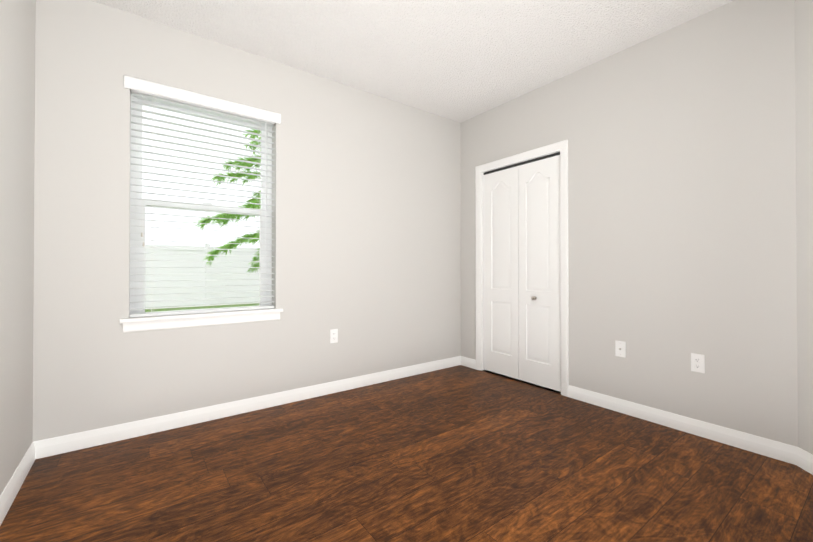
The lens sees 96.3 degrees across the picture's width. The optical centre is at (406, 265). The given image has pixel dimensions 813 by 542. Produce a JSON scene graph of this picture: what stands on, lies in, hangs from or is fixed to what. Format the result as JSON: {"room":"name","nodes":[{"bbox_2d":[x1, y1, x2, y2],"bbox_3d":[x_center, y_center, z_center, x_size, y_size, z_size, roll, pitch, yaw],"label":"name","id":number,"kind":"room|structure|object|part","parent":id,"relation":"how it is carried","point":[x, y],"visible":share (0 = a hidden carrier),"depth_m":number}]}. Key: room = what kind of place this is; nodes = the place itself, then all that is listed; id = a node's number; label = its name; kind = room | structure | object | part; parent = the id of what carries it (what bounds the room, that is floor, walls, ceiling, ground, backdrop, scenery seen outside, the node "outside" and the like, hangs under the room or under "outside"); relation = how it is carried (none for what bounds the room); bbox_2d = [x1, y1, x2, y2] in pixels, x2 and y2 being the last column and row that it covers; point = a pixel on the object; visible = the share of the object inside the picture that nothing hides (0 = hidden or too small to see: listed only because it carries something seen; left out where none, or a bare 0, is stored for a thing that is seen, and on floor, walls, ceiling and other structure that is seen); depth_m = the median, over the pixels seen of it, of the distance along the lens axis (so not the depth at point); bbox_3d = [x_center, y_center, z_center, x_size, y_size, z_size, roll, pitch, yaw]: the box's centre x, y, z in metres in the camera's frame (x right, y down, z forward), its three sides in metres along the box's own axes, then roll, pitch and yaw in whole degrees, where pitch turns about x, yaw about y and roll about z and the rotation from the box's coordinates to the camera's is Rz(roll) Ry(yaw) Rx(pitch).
{"room":"empty bedroom","nodes":[
{"label":"empty bedroom","id":0,"kind":"room"},
{"bbox_2d":[0,0,35,494],"bbox_3d":[-1.057,-0.264,0.564,0.120,2.640,3.524,0,-1,-37],"label":"wall","id":1,"kind":"structure","parent":0,"point":[17,86],"depth_m":1.72},
{"bbox_2d":[33,0,460,441],"bbox_3d":[-0.480,-0.244,3.310,4.320,2.640,0.200,0,-1,-37],"label":"wall","id":2,"kind":"structure","parent":0,"point":[366,227],"depth_m":2.65},
{"bbox_2d":[123,91,279,332],"bbox_3d":[-1.413,-0.363,2.600,0.955,1.558,0.200,0,-1,-37],"label":"window","id":3,"kind":"structure","parent":2,"relation":"in","point":[134,116],"depth_m":2.52},
{"bbox_3d":[-1.460,-0.752,2.667,0.827,0.706,0.028,0,-1,-37],"label":"window sash","id":4,"kind":"part","parent":3,"relation":"part of"},
{"bbox_3d":[-1.440,-0.040,2.635,0.827,0.822,0.034,0,-1,-37],"label":"window sash","id":5,"kind":"part","parent":3,"relation":"part of"},
{"bbox_2d":[120,308,282,323],"bbox_3d":[-1.381,0.370,2.553,0.985,0.080,0.145,0,-1,-37],"label":"window sill","id":6,"kind":"structure","parent":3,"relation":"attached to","point":[186,316],"depth_m":2.45},
{"bbox_3d":[-1.358,0.385,2.521,0.955,0.060,0.015,0,-1,-37],"label":"window sill apron","id":7,"kind":"part","parent":3,"relation":"part of"},
{"bbox_2d":[131,89,274,124],"bbox_3d":[-1.386,-1.117,2.570,0.883,0.044,0.058,0,-1,-37],"label":"blind headrail","id":8,"kind":"object","parent":3,"relation":"attached to","point":[197,106],"visible":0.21,"depth_m":2.51},
{"bbox_2d":[142,93,143,241],"bbox_3d":[-1.672,-0.621,2.313,0.010,0.950,0.002,0,-1,-37],"label":"blind cord","id":9,"kind":"object","parent":8,"relation":"hanging from","point":[142,93],"depth_m":2.31},
{"bbox_2d":[151,99,154,312],"bbox_3d":[-1.638,-0.394,2.346,0.002,1.404,0.002,0,-1,-37],"label":"blind cord","id":10,"kind":"object","parent":8,"relation":"hanging from","point":[152,99],"depth_m":2.35},
{"bbox_2d":[154,137,154,175],"bbox_3d":[-1.644,-0.394,2.374,0.002,1.404,0.002,0,-1,-37],"label":"blind cord","id":11,"kind":"object","parent":8,"relation":"hanging from","point":[154,175],"depth_m":2.38},
{"bbox_2d":[124,75,280,123],"bbox_3d":[-1.356,-1.134,2.530,0.955,0.076,0.020,0,-1,-37],"label":"blind valance","id":12,"kind":"object","parent":8,"relation":"attached to","point":[138,84],"visible":0.96,"depth_m":2.48},
{"bbox_2d":[259,182,260,306],"bbox_3d":[-1.104,-0.391,2.742,0.002,1.404,0.002,0,-1,-37],"label":"blind cord","id":13,"kind":"object","parent":8,"relation":"hanging from","point":[260,182],"depth_m":2.77},
{"bbox_2d":[265,121,266,258],"bbox_3d":[-1.069,-0.570,2.763,0.008,1.048,0.012,0,-1,-37],"label":"blind wand","id":14,"kind":"object","parent":8,"relation":"hanging from","point":[265,189],"visible":1,"depth_m":2.76},
{"bbox_2d":[330,329,337,342],"bbox_3d":[-0.612,0.598,3.077,0.070,0.115,0.008,0,-1,-37],"label":"outlet","id":15,"kind":"object","parent":2,"relation":"attached to","point":[334,335],"visible":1,"depth_m":3.08},
{"bbox_2d":[0,365,812,541],"bbox_3d":[0.541,1.124,1.690,4.600,0.120,4.004,0,-1,-37],"label":"floor","id":16,"kind":"structure","parent":0,"point":[460,453],"depth_m":1.81},
{"bbox_2d":[92,0,733,122],"bbox_3d":[0.541,-1.636,1.709,4.600,0.120,4.004,0,-1,-37],"label":"ceiling","id":17,"kind":"structure","parent":0,"point":[459,61],"depth_m":2.50},
{"bbox_2d":[461,0,797,446],"bbox_3d":[1.391,-0.246,3.004,0.120,2.640,2.520,0,-1,-37],"label":"wall","id":18,"kind":"structure","parent":0,"point":[682,245],"depth_m":2.37},
{"bbox_2d":[483,166,536,378],"bbox_3d":[0.973,0.068,3.496,0.076,1.995,0.621,0,-1,-37],"label":"closet door","id":19,"kind":"structure","parent":18,"relation":"in","point":[500,275],"depth_m":3.56},
{"bbox_2d":[484,152,559,174],"bbox_3d":[1.064,-0.943,3.424,0.030,0.029,0.861,0,-1,-37],"label":"track","id":20,"kind":"object","parent":18,"relation":"attached to","point":[526,162],"visible":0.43,"depth_m":3.37},
{"bbox_2d":[475,140,568,396],"bbox_3d":[1.070,0.024,3.422,0.139,2.105,1.005,0,-1,-37],"label":"door frame","id":21,"kind":"structure","parent":18,"relation":"attached to","point":[562,146],"depth_m":3.10},
{"bbox_2d":[518,155,560,391],"bbox_3d":[1.188,0.066,3.241,0.035,1.995,0.426,0,-1,-37],"label":"closet door leaf","id":22,"kind":"structure","parent":18,"relation":"in","point":[539,274],"depth_m":3.22},
{"bbox_2d":[615,340,625,357],"bbox_3d":[1.558,0.611,2.658,0.015,0.115,0.070,0,-1,-37],"label":"outlet plate","id":23,"kind":"object","parent":18,"relation":"attached to","point":[620,348],"visible":1,"depth_m":2.66},
{"bbox_2d":[691,353,704,372],"bbox_3d":[1.833,0.616,2.294,0.008,0.115,0.070,0,-1,-37],"label":"outlet","id":24,"kind":"object","parent":18,"relation":"attached to","point":[700,365],"visible":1,"depth_m":2.29},
{"bbox_2d":[795,0,812,454],"bbox_3d":[2.061,-0.258,1.330,0.120,2.640,1.250,0,0,8],"label":"wall","id":25,"kind":"structure","parent":0,"point":[804,106],"depth_m":1.91},
{"bbox_2d":[0,356,812,525],"bbox_3d":[0.280,1.016,1.622,3.300,0.095,3.404,0,-1,-37],"label":"baseboard","id":26,"kind":"structure","parent":25,"relation":"attached to","point":[794,455],"depth_m":2.36},
{"label":"outside","id":27,"kind":"structure","parent":0,"visible":0},
{"bbox_2d":[145,302,258,311],"bbox_3d":[-17.340,1.501,28.144,80.000,0.200,59.800,0,-1,-37],"label":"grass lawn","id":28,"kind":"structure","parent":27,"point":[200,307],"depth_m":11.06},
{"bbox_2d":[145,243,258,307],"bbox_3d":[-5.348,0.289,12.271,16.950,2.000,0.150,0,-1,-37],"label":"fence","id":29,"kind":"object","parent":28,"relation":"on","point":[162,262],"depth_m":11.38},
{"bbox_2d":[193,129,260,274],"bbox_3d":[-2.166,-2.476,8.974,5.260,7.483,5.180,0,-1,-37],"label":"pine tree","id":30,"kind":"object","parent":28,"relation":"on","point":[232,216],"depth_m":8.21}
]}

